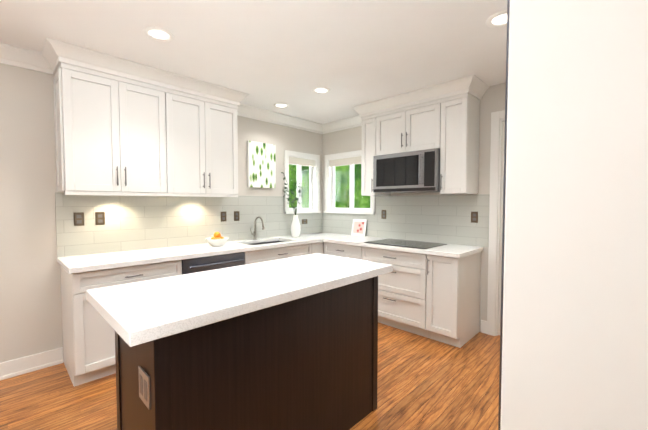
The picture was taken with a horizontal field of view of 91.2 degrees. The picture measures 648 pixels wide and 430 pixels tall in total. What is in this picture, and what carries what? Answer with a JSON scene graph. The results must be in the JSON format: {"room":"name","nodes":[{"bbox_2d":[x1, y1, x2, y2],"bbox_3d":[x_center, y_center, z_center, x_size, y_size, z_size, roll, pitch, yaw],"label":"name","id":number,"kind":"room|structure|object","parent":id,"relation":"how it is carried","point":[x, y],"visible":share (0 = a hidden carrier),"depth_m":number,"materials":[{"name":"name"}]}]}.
{"room":"kitchen","nodes":[
{"label":"kitchen","id":0,"kind":"room"},
{"bbox_2d":[0,63,321,362],"bbox_3d":[-2.300,-0.015,2.741,0.120,2.575,6.640,2,3,44],"label":"wall","id":1,"kind":"structure","parent":0,"point":[30,301],"depth_m":2.59,"materials":[{"name":"paint"}]},
{"bbox_2d":[0,42,58,74],"bbox_3d":[-3.375,-1.189,1.441,0.085,0.127,3.304,2,3,44],"label":"crown molding","id":2,"kind":"structure","parent":1,"relation":"attached to","point":[12,55],"depth_m":2.49,"materials":[{"name":"white wood"}]},
{"bbox_2d":[0,347,62,380],"bbox_3d":[-3.406,1.252,1.549,0.021,0.135,3.316,2,3,44],"label":"baseboard","id":3,"kind":"structure","parent":1,"relation":"attached to","point":[25,364],"depth_m":2.58,"materials":[{"name":"white wood"}]},
{"bbox_2d":[53,62,176,193],"bbox_3d":[-1.848,-0.752,2.839,0.348,1.102,0.826,2,3,44],"label":"upper cabinet","id":4,"kind":"object","parent":1,"relation":"attached to","point":[117,136],"depth_m":2.67,"materials":[{"name":"white wood"}]},
{"bbox_2d":[55,192,321,256],"bbox_3d":[-1.144,0.039,3.837,0.010,0.553,3.218,2,3,44],"label":"backsplash","id":5,"kind":"structure","parent":1,"relation":"attached to","point":[139,222],"depth_m":3.28,"materials":[{"name":"tile"}]},
{"bbox_2d":[74,212,83,225],"bbox_3d":[-2.152,0.036,2.788,0.006,0.118,0.072,2,3,44],"label":"electrical outlet","id":6,"kind":"object","parent":5,"relation":"attached to","point":[78,218],"visible":1,"depth_m":2.79,"materials":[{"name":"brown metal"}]},
{"bbox_2d":[95,212,104,224],"bbox_3d":[-2.044,0.032,2.898,0.006,0.118,0.072,2,3,44],"label":"electrical outlet","id":7,"kind":"object","parent":5,"relation":"attached to","point":[99,218],"visible":1,"depth_m":2.90,"materials":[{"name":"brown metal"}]},
{"bbox_2d":[221,212,226,221],"bbox_3d":[-1.193,0.018,3.773,0.006,0.118,0.072,2,3,44],"label":"electrical outlet","id":8,"kind":"object","parent":5,"relation":"attached to","point":[223,216],"visible":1,"depth_m":3.77,"materials":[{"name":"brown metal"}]},
{"bbox_2d":[234,211,238,220],"bbox_3d":[-1.071,0.013,3.898,0.006,0.118,0.072,2,3,44],"label":"electrical outlet","id":9,"kind":"object","parent":5,"relation":"attached to","point":[236,215],"visible":1,"depth_m":3.89,"materials":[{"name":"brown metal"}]},
{"bbox_2d":[173,90,237,196],"bbox_3d":[-1.360,-0.771,3.341,0.348,1.102,0.813,2,3,44],"label":"upper cabinet","id":10,"kind":"object","parent":1,"relation":"attached to","point":[207,129],"depth_m":3.25,"materials":[{"name":"white wood"}]},
{"bbox_2d":[247,141,275,187],"bbox_3d":[-0.811,-0.646,4.136,0.035,0.580,0.420,2,3,44],"label":"canvas art","id":11,"kind":"object","parent":1,"relation":"attached to","point":[261,165],"visible":1,"depth_m":4.11,"materials":[{"name":"white fabric"}]},
{"bbox_2d":[237,106,325,133],"bbox_3d":[-0.582,-1.299,4.311,0.085,0.127,1.684,2,3,44],"label":"crown molding","id":12,"kind":"structure","parent":1,"relation":"attached to","point":[256,113],"depth_m":4.29,"materials":[{"name":"white wood"}]},
{"bbox_2d":[284,150,320,213],"bbox_3d":[-0.343,-0.468,4.693,0.160,0.888,0.680,2,3,44],"label":"window","id":13,"kind":"structure","parent":1,"relation":"in","point":[301,159],"depth_m":4.72,"materials":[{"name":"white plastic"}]},
{"bbox_2d":[0,322,499,429],"bbox_3d":[-0.460,1.363,1.715,4.260,0.100,7.900,2,3,44],"label":"floor","id":14,"kind":"structure","parent":0,"point":[424,383],"depth_m":2.29,"materials":[{"name":"brown wood"}]},
{"bbox_2d":[60,260,181,386],"bbox_3d":[-1.749,0.836,2.781,0.656,0.873,0.778,2,3,44],"label":"base cabinet","id":15,"kind":"object","parent":14,"relation":"on","point":[88,330],"visible":0.42,"depth_m":2.43,"materials":[{"name":"white wood"}]},
{"bbox_2d":[182,252,244,274],"bbox_3d":[-1.243,0.817,3.280,0.669,0.868,0.638,2,3,44],"label":"dishwasher","id":16,"kind":"object","parent":14,"relation":"on","point":[199,264],"visible":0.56,"depth_m":3.04,"materials":[{"name":"black metal"}]},
{"bbox_2d":[115,276,377,429],"bbox_3d":[-0.318,0.859,1.809,0.544,0.901,1.378,2,3,44],"label":"kitchen island","id":17,"kind":"object","parent":14,"relation":"on","point":[310,362],"visible":0.67,"depth_m":1.48,"materials":[{"name":"brown wood"}]},
{"bbox_2d":[86,253,392,346],"bbox_3d":[-0.345,0.380,1.872,0.735,0.050,1.600,2,3,44],"label":"island countertop","id":18,"kind":"structure","parent":17,"relation":"on","point":[135,313],"depth_m":1.52,"materials":[{"name":"white stone"}]},
{"bbox_2d":[245,242,322,264],"bbox_3d":[-0.622,0.791,3.938,0.656,0.873,1.166,2,3,44],"label":"base cabinet","id":19,"kind":"object","parent":14,"relation":"on","point":[258,256],"visible":0.23,"depth_m":3.65,"materials":[{"name":"white wood"}]},
{"bbox_2d":[57,234,350,273],"bbox_3d":[-0.915,0.345,3.625,0.649,0.040,3.218,2,3,44],"label":"countertop","id":20,"kind":"structure","parent":19,"relation":"on","point":[84,263],"depth_m":2.91,"materials":[{"name":"white stone"}]},
{"bbox_2d":[205,232,228,245],"bbox_3d":[-1.149,0.256,3.418,0.244,0.152,0.244,2,3,44],"label":"fruit bowl","id":21,"kind":"object","parent":20,"relation":"on","point":[217,239],"visible":1,"depth_m":3.36,"materials":[{"name":"white ceramic"}]},
{"bbox_2d":[250,216,264,239],"bbox_3d":[-0.828,0.163,3.947,0.228,0.297,0.109,2,3,44],"label":"faucet","id":22,"kind":"object","parent":20,"relation":"on","point":[255,232],"visible":1,"depth_m":4.00,"materials":[{"name":"silver metal"}]},
{"bbox_2d":[249,241,284,244],"bbox_3d":[-0.688,0.466,3.857,0.424,0.216,0.684,2,3,44],"label":"sink basin","id":23,"kind":"object","parent":20,"relation":"in","point":[266,242],"visible":0.02,"depth_m":4.08,"materials":[{"name":"silver metal"}]},
{"bbox_2d":[281,168,305,236],"bbox_3d":[-0.391,-0.156,4.270,0.351,0.911,0.317,2,3,44],"label":"vase","id":24,"kind":"object","parent":20,"relation":"on","point":[295,228],"visible":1,"depth_m":4.26,"materials":[{"name":"white ceramic"}]},
{"bbox_2d":[301,232,340,235],"bbox_3d":[-0.021,0.310,4.534,0.360,0.040,0.668,2,3,44],"label":"countertop","id":25,"kind":"structure","parent":19,"relation":"on","point":[321,233],"depth_m":4.65,"materials":[{"name":"white stone"}]},
{"bbox_2d":[324,242,359,259],"bbox_3d":[0.431,0.783,4.147,0.617,0.872,0.618,2,3,44],"label":"drawer","id":26,"kind":"object","parent":14,"relation":"on","point":[342,250],"depth_m":3.90,"materials":[{"name":"white wood"}]},
{"bbox_2d":[360,246,431,338],"bbox_3d":[0.939,0.802,3.653,0.924,0.872,0.618,2,3,44],"label":"base cabinet","id":27,"kind":"object","parent":14,"relation":"on","point":[404,293],"depth_m":3.33,"materials":[{"name":"white wood"}]},
{"bbox_2d":[321,236,483,257],"bbox_3d":[0.832,0.342,3.704,1.723,0.040,0.668,2,3,44],"label":"countertop","id":28,"kind":"structure","parent":27,"relation":"on","point":[449,250],"depth_m":3.37,"materials":[{"name":"white stone"}]},
{"bbox_2d":[351,219,366,236],"bbox_3d":[0.488,0.177,4.440,0.240,0.237,0.062,2,3,44],"label":"photo card","id":29,"kind":"object","parent":28,"relation":"on","point":[358,227],"visible":1,"depth_m":4.43,"materials":[{"name":"white paper"}]},
{"bbox_2d":[364,239,446,248],"bbox_3d":[0.918,0.321,3.610,0.760,0.007,0.515,2,3,44],"label":"cooktop","id":30,"kind":"object","parent":28,"relation":"in","point":[422,245],"visible":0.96,"depth_m":3.56,"materials":[{"name":"black glass"}]},
{"bbox_2d":[376,240,431,245],"bbox_3d":[0.910,0.318,3.601,0.570,0.001,0.440,2,3,44],"label":"rings","id":31,"kind":"object","parent":30,"relation":"on","point":[400,242],"visible":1,"depth_m":3.47,"materials":[{"name":"grey metal"}]},
{"bbox_2d":[432,252,480,347],"bbox_3d":[1.338,0.817,3.265,0.311,0.872,0.618,2,3,44],"label":"base cabinet","id":32,"kind":"object","parent":14,"relation":"on","point":[435,297],"depth_m":3.06,"materials":[{"name":"white wood"}]},
{"bbox_2d":[498,0,509,429],"bbox_3d":[0.933,0.425,0.790,0.744,1.845,1.362,2,3,44],"label":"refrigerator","id":33,"kind":"object","parent":14,"relation":"on","point":[504,193],"depth_m":0.47,"materials":[{"name":"black metal"}]},
{"bbox_2d":[500,0,647,429],"bbox_3d":[0.653,0.077,0.394,0.648,2.572,0.482,2,3,44],"label":"tall cabinet","id":34,"kind":"object","parent":14,"relation":"on","point":[575,327],"visible":1,"depth_m":0.38,"materials":[{"name":"wood"}]},
{"bbox_2d":[0,0,506,123],"bbox_3d":[-0.460,-1.310,1.613,4.260,0.100,7.900,2,3,44],"label":"ceiling","id":35,"kind":"structure","parent":0,"point":[292,54],"depth_m":2.36,"materials":[{"name":"paint"}]},
{"bbox_2d":[40,37,251,108],"bbox_3d":[-1.452,-1.246,2.929,0.106,0.127,1.681,2,3,44],"label":"crown molding","id":36,"kind":"structure","parent":35,"relation":"attached to","point":[51,56],"depth_m":2.72,"materials":[{"name":"white wood"}]},
{"bbox_2d":[143,26,173,41],"bbox_3d":[-1.169,-1.279,2.248,0.192,0.010,0.192,2,3,44],"label":"recessed light","id":37,"kind":"object","parent":35,"relation":"in","point":[158,34],"visible":1,"depth_m":2.24,"materials":[{"name":"white"}]},
{"bbox_2d":[273,103,288,107],"bbox_3d":[-0.524,-1.342,3.893,0.192,0.010,0.192,2,3,44],"label":"recessed light","id":38,"kind":"object","parent":35,"relation":"in","point":[281,105],"visible":0.98,"depth_m":3.89,"materials":[{"name":"white"}]},
{"bbox_2d":[312,87,329,93],"bbox_3d":[-0.032,-1.322,3.373,0.192,0.010,0.192,2,3,44],"label":"recessed light","id":39,"kind":"object","parent":35,"relation":"in","point":[320,90],"visible":0.98,"depth_m":3.37,"materials":[{"name":"white"}]},
{"bbox_2d":[348,74,479,120],"bbox_3d":[0.900,-1.267,3.495,1.464,0.127,0.085,2,3,44],"label":"crown molding","id":40,"kind":"structure","parent":35,"relation":"attached to","point":[471,83],"depth_m":3.37,"materials":[{"name":"white wood"}]},
{"bbox_2d":[486,10,506,27],"bbox_3d":[1.160,-1.272,2.061,0.192,0.010,0.192,2,3,44],"label":"recessed light","id":41,"kind":"object","parent":35,"relation":"in","point":[497,20],"visible":0.54,"depth_m":2.07,"materials":[{"name":"white"}]},
{"bbox_2d":[322,83,505,331],"bbox_3d":[1.500,-0.047,3.592,4.140,2.575,0.120,2,3,44],"label":"wall","id":42,"kind":"structure","parent":0,"point":[350,139],"depth_m":3.35,"materials":[{"name":"paint"}]},
{"bbox_2d":[320,118,361,132],"bbox_3d":[0.337,-1.307,4.514,0.937,0.127,0.109,2,3,44],"label":"crown molding","id":43,"kind":"structure","parent":42,"relation":"attached to","point":[342,124],"depth_m":4.65,"materials":[{"name":"white wood"}]},
{"bbox_2d":[324,150,374,213],"bbox_3d":[0.384,-0.466,4.620,0.935,0.888,0.160,2,3,44],"label":"window","id":44,"kind":"structure","parent":42,"relation":"in","point":[351,159],"depth_m":4.68,"materials":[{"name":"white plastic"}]},
{"bbox_2d":[361,114,376,195],"bbox_3d":[0.669,-0.798,4.043,0.219,1.101,0.348,2,3,44],"label":"upper cabinet","id":45,"kind":"object","parent":42,"relation":"attached to","point":[369,123],"depth_m":3.93,"materials":[{"name":"white wood"}]},
{"bbox_2d":[322,194,489,246],"bbox_3d":[0.846,0.028,4.139,2.420,0.553,0.010,2,3,44],"label":"backsplash","id":46,"kind":"structure","parent":42,"relation":"attached to","point":[446,219],"depth_m":3.77,"materials":[{"name":"tile"}]},
{"bbox_2d":[381,210,385,218],"bbox_3d":[0.789,-0.007,4.182,0.072,0.118,0.006,2,3,44],"label":"electrical outlet","id":47,"kind":"object","parent":46,"relation":"attached to","point":[383,214],"visible":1,"depth_m":4.18,"materials":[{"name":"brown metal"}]},
{"bbox_2d":[471,212,477,222],"bbox_3d":[1.606,0.023,3.387,0.072,0.118,0.006,2,3,44],"label":"electrical outlet","id":48,"kind":"object","parent":46,"relation":"attached to","point":[474,217],"visible":1,"depth_m":3.38,"materials":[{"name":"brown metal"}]},
{"bbox_2d":[377,98,444,195],"bbox_3d":[1.035,-0.784,3.688,0.910,1.101,0.348,2,3,44],"label":"upper cabinet","id":49,"kind":"object","parent":42,"relation":"attached to","point":[421,126],"depth_m":3.49,"materials":[{"name":"white wood"}]},
{"bbox_2d":[373,148,439,192],"bbox_3d":[0.994,-0.483,3.657,0.792,0.441,0.461,2,3,44],"label":"microwave","id":50,"kind":"object","parent":49,"relation":"attached to","point":[418,171],"visible":0.98,"depth_m":3.48,"materials":[{"name":"silver metal"}]},
{"bbox_2d":[445,93,479,194],"bbox_3d":[1.419,-0.770,3.314,0.269,1.101,0.348,2,3,44],"label":"upper cabinet","id":51,"kind":"object","parent":42,"relation":"attached to","point":[448,127],"depth_m":3.19,"materials":[{"name":"white wood"}]},
{"bbox_2d":[469,79,488,100],"bbox_3d":[1.547,-1.255,3.171,0.085,0.127,0.349,2,3,44],"label":"crown molding","id":52,"kind":"structure","parent":42,"relation":"attached to","point":[483,86],"depth_m":3.22,"materials":[{"name":"white wood"}]},
{"bbox_2d":[481,320,486,333],"bbox_3d":[1.692,1.183,3.356,0.066,0.135,0.015,2,3,44],"label":"baseboard","id":53,"kind":"structure","parent":42,"relation":"attached to","point":[483,326],"depth_m":3.35,"materials":[{"name":"white wood"}]},
{"bbox_2d":[487,110,504,335],"bbox_3d":[2.088,0.112,3.026,0.910,2.300,0.156,2,3,44],"label":"door frame","id":54,"kind":"structure","parent":42,"relation":"attached to","point":[495,219],"depth_m":3.25,"materials":[{"name":"white wood"}]},
{"label":"outside","id":55,"kind":"structure","parent":0,"visible":0},
{"bbox_2d":[289,164,369,207],"bbox_3d":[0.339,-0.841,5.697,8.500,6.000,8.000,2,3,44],"label":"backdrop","id":56,"kind":"structure","parent":55,"point":[341,197],"depth_m":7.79,"materials":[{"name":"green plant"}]}
]}

